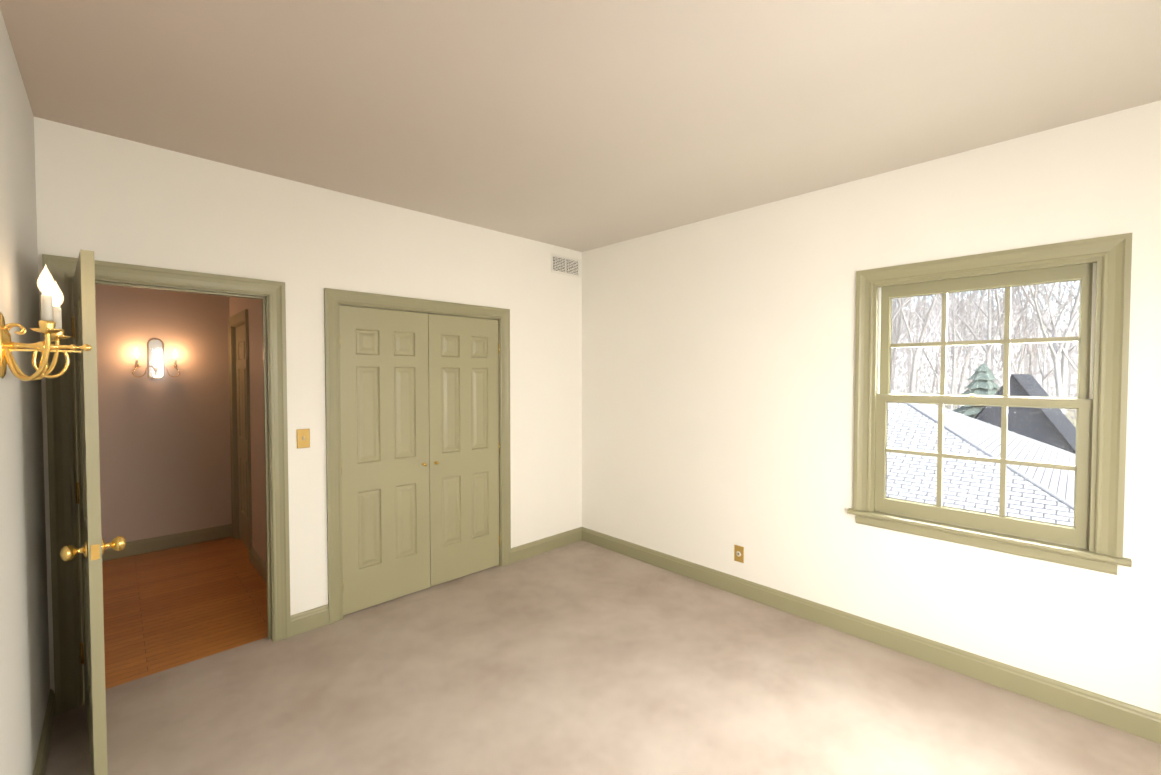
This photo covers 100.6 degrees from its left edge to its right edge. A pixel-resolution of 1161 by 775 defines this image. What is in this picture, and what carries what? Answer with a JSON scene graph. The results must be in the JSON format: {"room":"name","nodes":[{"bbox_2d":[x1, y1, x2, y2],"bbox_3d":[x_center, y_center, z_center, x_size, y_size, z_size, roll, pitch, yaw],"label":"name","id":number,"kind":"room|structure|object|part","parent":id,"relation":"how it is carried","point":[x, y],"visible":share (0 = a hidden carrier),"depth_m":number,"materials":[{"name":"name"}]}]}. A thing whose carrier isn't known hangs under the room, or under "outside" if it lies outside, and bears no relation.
{"room":"empty bedroom","nodes":[
{"label":"empty bedroom","id":0,"kind":"room"},
{"bbox_2d":[0,9,49,774],"bbox_3d":[-0.641,0.227,0.241,0.120,2.890,5.351,-1,2,-44],"label":"wall","id":1,"kind":"structure","parent":0,"point":[24,667],"depth_m":1.69,"materials":[{"name":"paint"}]},
{"bbox_2d":[33,689,54,774],"bbox_3d":[-0.696,1.506,0.428,0.015,0.123,5.050,-1,2,-44],"label":"baseboard","id":2,"kind":"structure","parent":1,"relation":"attached to","point":[40,767],"depth_m":1.98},
{"bbox_2d":[0,264,91,380],"bbox_3d":[-1.632,-0.187,1.476,0.190,0.331,0.396,-1,2,-44],"label":"sconce","id":3,"kind":"object","parent":1,"relation":"attached to","point":[52,300],"visible":1,"depth_m":1.41,"materials":[{"name":"gold metal"}]},
{"bbox_3d":[-1.510,-0.305,1.362,0.035,0.088,0.035,-1,2,-44],"label":"bulb","id":4,"kind":"part","parent":3,"relation":"part of","materials":[{"name":"white glass"}]},
{"bbox_3d":[-1.740,-0.312,1.599,0.035,0.088,0.035,-1,2,-44],"label":"bulb","id":5,"kind":"part","parent":3,"relation":"part of","materials":[{"name":"white glass"}]},
{"bbox_2d":[95,284,231,542],"bbox_3d":[-3.421,0.110,4.764,4.700,2.890,0.120,-1,2,-44],"label":"wall","id":6,"kind":"structure","parent":0,"point":[164,453],"depth_m":4.35,"materials":[{"name":"paint"}]},
{"bbox_2d":[132,338,179,378],"bbox_3d":[-3.756,-0.255,4.266,0.324,0.364,0.115,-1,2,-44],"label":"sconce","id":7,"kind":"object","parent":6,"relation":"attached to","point":[155,368],"visible":1,"depth_m":4.30,"materials":[{"name":"gold metal"}]},
{"bbox_2d":[102,524,266,583],"bbox_3d":[-3.354,1.435,3.158,2.115,0.123,2.330,-1,2,-44],"label":"baseboard","id":8,"kind":"structure","parent":6,"relation":"attached to","point":[142,546],"depth_m":4.34,"materials":[{"name":"wood"}]},
{"bbox_2d":[102,537,267,688],"bbox_3d":[-3.393,1.558,3.165,2.265,0.116,2.470,-1,2,-44],"label":"floor","id":9,"kind":"structure","parent":0,"point":[165,609],"depth_m":3.29,"materials":[{"name":"brown wood"}]},
{"bbox_2d":[229,296,265,562],"bbox_3d":[-2.551,0.132,3.901,0.120,2.890,2.350,-1,2,-44],"label":"wall","id":10,"kind":"structure","parent":0,"point":[240,304],"depth_m":3.87,"materials":[{"name":"paint"}]},
{"bbox_2d":[228,309,251,561],"bbox_3d":[-3.038,0.402,4.397,0.142,2.125,0.860,-1,2,-44],"label":"door frame","id":11,"kind":"structure","parent":10,"relation":"attached to","point":[238,319],"depth_m":4.60,"materials":[{"name":"wood"}]},
{"bbox_2d":[235,324,248,548],"bbox_3d":[-3.044,0.443,4.393,0.035,2.018,0.674,-1,2,-44],"label":"hall door","id":12,"kind":"structure","parent":10,"relation":"in","point":[242,435],"depth_m":4.46,"materials":[{"name":"green wood"}]},
{"bbox_2d":[34,117,581,692],"bbox_3d":[-1.710,0.155,3.011,4.720,2.890,0.120,-1,2,-44],"label":"wall","id":13,"kind":"structure","parent":0,"point":[110,199],"depth_m":2.98,"materials":[{"name":"paint"}]},
{"bbox_2d":[60,249,125,774],"bbox_3d":[-2.078,0.504,2.037,0.781,2.018,0.176,1,2,42],"label":"entry door","id":14,"kind":"structure","parent":13,"relation":"in","point":[93,545],"depth_m":1.79,"materials":[{"name":"green wood"}]},
{"bbox_2d":[42,254,290,715],"bbox_3d":[-2.145,0.448,2.598,0.960,2.125,0.162,-1,2,-44],"label":"door frame","id":15,"kind":"structure","parent":13,"relation":"attached to","point":[62,435],"depth_m":2.34,"materials":[{"name":"wood"}]},
{"bbox_2d":[296,429,309,448],"bbox_3d":[-1.688,0.312,2.939,0.072,0.116,0.019,-1,2,-44],"label":"switch plate","id":16,"kind":"object","parent":13,"relation":"attached to","point":[303,438],"visible":1,"depth_m":2.94,"materials":[{"name":"gold metal"}]},
{"bbox_2d":[339,305,429,614],"bbox_3d":[-1.330,0.473,3.320,0.614,2.014,0.070,-1,2,-44],"label":"closet door","id":17,"kind":"structure","parent":13,"relation":"in","point":[384,381],"depth_m":3.30,"materials":[{"name":"green wood"}]},
{"bbox_2d":[324,288,510,623],"bbox_3d":[-1.135,0.426,3.561,1.402,2.120,0.142,-1,2,-44],"label":"trim","id":18,"kind":"structure","parent":13,"relation":"attached to","point":[334,299],"depth_m":3.10,"materials":[{"name":"wood"}]},
{"bbox_2d":[428,313,499,586],"bbox_3d":[-0.886,0.462,3.750,0.614,2.014,0.070,-1,2,-44],"label":"closet door","id":19,"kind":"structure","parent":13,"relation":"in","point":[464,442],"depth_m":3.73,"materials":[{"name":"green wood"}]},
{"bbox_2d":[511,527,580,562],"bbox_3d":[-0.293,1.405,4.321,0.828,0.123,0.015,-1,2,-44],"label":"baseboard","id":20,"kind":"structure","parent":13,"relation":"attached to","point":[537,547],"depth_m":4.29,"materials":[{"name":"wood"}]},
{"bbox_2d":[551,253,578,277],"bbox_3d":[-0.134,-1.117,4.413,0.350,0.170,0.012,-1,2,-44],"label":"air vent","id":21,"kind":"object","parent":13,"relation":"in","point":[564,265],"visible":1,"depth_m":4.40,"materials":[{"name":"white metal"}]},
{"bbox_2d":[0,0,1160,251],"bbox_3d":[-0.710,-1.316,2.048,5.070,0.200,8.300,-1,2,-44],"label":"ceiling","id":22,"kind":"structure","parent":0,"point":[580,124],"depth_m":1.96,"materials":[{"name":"paint"}]},
{"bbox_2d":[45,540,1160,774],"bbox_3d":[0.523,1.596,1.633,3.540,0.120,5.180,-1,2,-44],"label":"floor carpet","id":23,"kind":"object","parent":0,"point":[581,658],"visible":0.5,"depth_m":2.33,"materials":[{"name":"beige carpet"}]},
{"bbox_2d":[582,100,1160,713],"bbox_3d":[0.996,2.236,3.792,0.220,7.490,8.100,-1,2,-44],"label":"wall","id":24,"kind":"structure","parent":0,"point":[718,376],"depth_m":2.98,"materials":[{"name":"paint"}]},
{"bbox_2d":[734,545,743,562],"bbox_3d":[1.136,1.194,3.458,0.007,0.116,0.072,-1,2,-44],"label":"electrical outlet plate","id":25,"kind":"object","parent":24,"relation":"attached to","point":[738,553],"visible":1,"depth_m":3.45,"materials":[{"name":"gold metal"}]},
{"bbox_2d":[581,527,1160,743],"bbox_3d":[1.764,1.444,2.809,0.015,0.123,5.050,-1,2,-44],"label":"baseboard","id":26,"kind":"structure","parent":24,"relation":"attached to","point":[1127,717],"depth_m":2.66,"materials":[{"name":"green wood"}]},
{"bbox_2d":[847,233,1131,574],"bbox_3d":[2.111,0.071,2.588,0.315,1.511,1.130,-1,2,-44],"label":"window","id":27,"kind":"structure","parent":24,"relation":"in","point":[1099,268],"depth_m":2.42,"materials":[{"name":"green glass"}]},
{"label":"outside","id":28,"kind":"structure","parent":0,"visible":0},
{"bbox_2d":[944,405,1076,427],"bbox_3d":[65.077,4.242,76.832,280.000,0.300,260.000,-1,2,-44],"label":"ground","id":29,"kind":"structure","parent":28,"point":[1072,415],"depth_m":74.25,"materials":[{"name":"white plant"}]},
{"bbox_2d":[890,297,912,324],"bbox_3d":[28.474,-6.913,43.577,17.023,23.966,19.970,-1,2,-44],"label":"tree","id":30,"kind":"object","parent":29,"relation":"on","point":[897,312],"depth_m":40.15,"materials":[{"name":"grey plant"}]},
{"bbox_2d":[890,295,937,336],"bbox_3d":[40.046,-6.062,66.632,14.247,21.080,15.693,-1,2,-44],"label":"tree","id":31,"kind":"object","parent":29,"relation":"on","point":[906,314],"depth_m":63.80,"materials":[{"name":"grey plant"}]},
{"bbox_2d":[889,294,940,387],"bbox_3d":[37.861,-6.989,60.189,16.223,23.268,17.371,-1,2,-44],"label":"tree","id":32,"kind":"object","parent":29,"relation":"on","point":[893,325],"depth_m":58.41,"materials":[{"name":"grey plant"}]},
{"bbox_2d":[891,297,939,389],"bbox_3d":[34.995,-8.509,57.602,15.896,26.442,20.528,-1,2,-44],"label":"tree","id":33,"kind":"object","parent":29,"relation":"on","point":[893,354],"depth_m":55.31,"materials":[{"name":"grey plant"}]},
{"bbox_2d":[896,293,950,392],"bbox_3d":[32.875,-7.476,44.947,18.434,25.009,13.832,-1,2,-44],"label":"tree","id":34,"kind":"object","parent":29,"relation":"on","point":[912,382],"depth_m":45.04,"materials":[{"name":"grey plant"}]},
{"bbox_2d":[890,291,967,347],"bbox_3d":[41.729,-8.369,65.239,17.162,25.774,22.939,-1,2,-44],"label":"tree","id":35,"kind":"object","parent":29,"relation":"on","point":[920,320],"depth_m":63.58,"materials":[{"name":"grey plant"}]},
{"bbox_2d":[890,292,986,350],"bbox_3d":[35.492,-5.940,53.316,15.486,21.490,16.194,-1,2,-44],"label":"tree","id":36,"kind":"object","parent":29,"relation":"on","point":[908,315],"depth_m":51.96,"materials":[{"name":"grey plant"}]},
{"bbox_2d":[914,291,985,409],"bbox_3d":[49.001,-6.942,62.402,20.364,23.045,13.331,-1,2,-44],"label":"tree","id":37,"kind":"object","parent":29,"relation":"on","point":[956,363],"depth_m":62.04,"materials":[{"name":"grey plant"}]},
{"bbox_2d":[896,295,1031,393],"bbox_3d":[53.297,-5.512,69.629,10.745,19.807,20.800,-1,2,-44],"label":"tree","id":38,"kind":"object","parent":29,"relation":"on","point":[935,372],"depth_m":70.34,"materials":[{"name":"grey plant"}]},
{"bbox_2d":[906,286,1025,407],"bbox_3d":[40.600,-8.844,53.341,15.572,27.338,22.747,-1,2,-44],"label":"tree","id":39,"kind":"object","parent":29,"relation":"on","point":[962,379],"depth_m":51.60,"materials":[{"name":"grey plant"}]},
{"bbox_2d":[952,363,999,417],"bbox_3d":[29.076,1.701,34.715,7.215,6.960,7.008,-1,2,-44],"label":"evergreen tree","id":40,"kind":"object","parent":29,"relation":"on","point":[976,388],"depth_m":34.20,"materials":[{"name":"green plant"}]},
{"bbox_2d":[885,389,1074,526],"bbox_3d":[-1.860,2.570,24.041,13.241,5.775,42.652,-1,2,-44],"label":"roof","id":41,"kind":"structure","parent":29,"relation":"on","point":[908,409],"depth_m":9.93,"materials":[{"name":"grey"}]},
{"bbox_2d":[890,293,1078,396],"bbox_3d":[63.961,-10.611,96.252,18.062,28.393,150.000,-1,2,-44],"label":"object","id":42,"kind":"object","parent":29,"relation":"on","point":[951,362],"depth_m":96.44,"materials":[{"name":"grey plant"}]},
{"bbox_2d":[890,282,1078,418],"bbox_3d":[49.763,-15.217,78.901,8.427,38.500,85.000,-1,2,-44],"label":"tree","id":43,"kind":"object","parent":29,"relation":"on","point":[1034,362],"depth_m":73.90,"materials":[{"name":"grey plant"}]},
{"bbox_2d":[890,281,1079,424],"bbox_3d":[37.549,-12.912,67.133,8.427,34.500,85.000,-1,2,-44],"label":"tree","id":44,"kind":"object","parent":29,"relation":"on","point":[1027,363],"depth_m":60.65,"materials":[{"name":"grey plant"}]},
{"bbox_2d":[924,285,1046,368],"bbox_3d":[37.021,-8.337,45.248,14.806,26.725,19.446,-1,2,-44],"label":"tree","id":45,"kind":"object","parent":29,"relation":"on","point":[988,348],"depth_m":44.25,"materials":[{"name":"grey plant"}]},
{"bbox_2d":[908,283,1077,409],"bbox_3d":[37.985,-4.990,46.029,15.089,19.972,15.847,-1,2,-44],"label":"tree","id":46,"kind":"object","parent":29,"relation":"on","point":[953,374],"depth_m":45.57,"materials":[{"name":"grey plant"}]},
{"bbox_2d":[966,283,1048,358],"bbox_3d":[43.114,-7.329,46.648,18.964,24.643,15.564,-1,2,-44],"label":"tree","id":47,"kind":"object","parent":29,"relation":"on","point":[1013,323],"depth_m":45.99,"materials":[{"name":"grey plant"}]},
{"bbox_2d":[948,281,1075,373],"bbox_3d":[50.861,-4.702,58.192,16.049,18.782,13.325,-1,2,-44],"label":"tree","id":48,"kind":"object","parent":29,"relation":"on","point":[1014,368],"depth_m":56.56,"materials":[{"name":"grey plant"}]},
{"bbox_2d":[951,281,1076,372],"bbox_3d":[53.640,-6.080,59.945,15.431,21.426,14.849,-1,2,-44],"label":"tree","id":49,"kind":"object","parent":29,"relation":"on","point":[1002,360],"depth_m":60.12,"materials":[{"name":"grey plant"}]},
{"bbox_2d":[969,283,1078,373],"bbox_3d":[37.458,-5.289,37.080,14.718,21.042,12.910,-1,2,-44],"label":"tree","id":50,"kind":"object","parent":29,"relation":"on","point":[1070,361],"depth_m":38.81,"materials":[{"name":"grey plant"}]},
{"bbox_2d":[974,374,1075,453],"bbox_3d":[21.751,2.402,23.756,11.200,6.124,7.468,-1,2,-44],"label":"roof","id":51,"kind":"structure","parent":29,"relation":"on","point":[1050,428],"depth_m":19.86,"materials":[{"name":"grey"}]},
{"bbox_2d":[978,282,1075,374],"bbox_3d":[53.509,-8.537,55.538,17.542,26.602,19.118,-1,2,-44],"label":"tree","id":52,"kind":"object","parent":29,"relation":"on","point":[1031,358],"depth_m":57.43,"materials":[{"name":"grey plant"}]},
{"bbox_2d":[985,280,1079,306],"bbox_3d":[54.032,-7.462,50.706,22.193,24.715,18.472,-1,2,-44],"label":"tree","id":53,"kind":"object","parent":29,"relation":"on","point":[1048,294],"depth_m":54.31,"materials":[{"name":"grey plant"}]},
{"bbox_2d":[996,281,1078,389],"bbox_3d":[51.227,-4.921,52.364,12.510,19.532,11.660,-1,2,-44],"label":"tree","id":54,"kind":"object","parent":29,"relation":"on","point":[1044,377],"depth_m":52.65,"materials":[{"name":"grey plant"}]},
{"bbox_2d":[1019,282,1079,396],"bbox_3d":[43.126,-9.415,41.118,21.351,29.090,22.896,-1,2,-44],"label":"tree","id":55,"kind":"object","parent":29,"relation":"on","point":[1063,379],"depth_m":41.26,"materials":[{"name":"grey plant"}]},
{"bbox_2d":[1029,281,1079,415],"bbox_3d":[37.452,-7.659,36.304,18.493,25.837,19.211,-1,2,-44],"label":"tree","id":56,"kind":"object","parent":29,"relation":"on","point":[1054,347],"depth_m":37.90,"materials":[{"name":"grey plant"}]}
]}

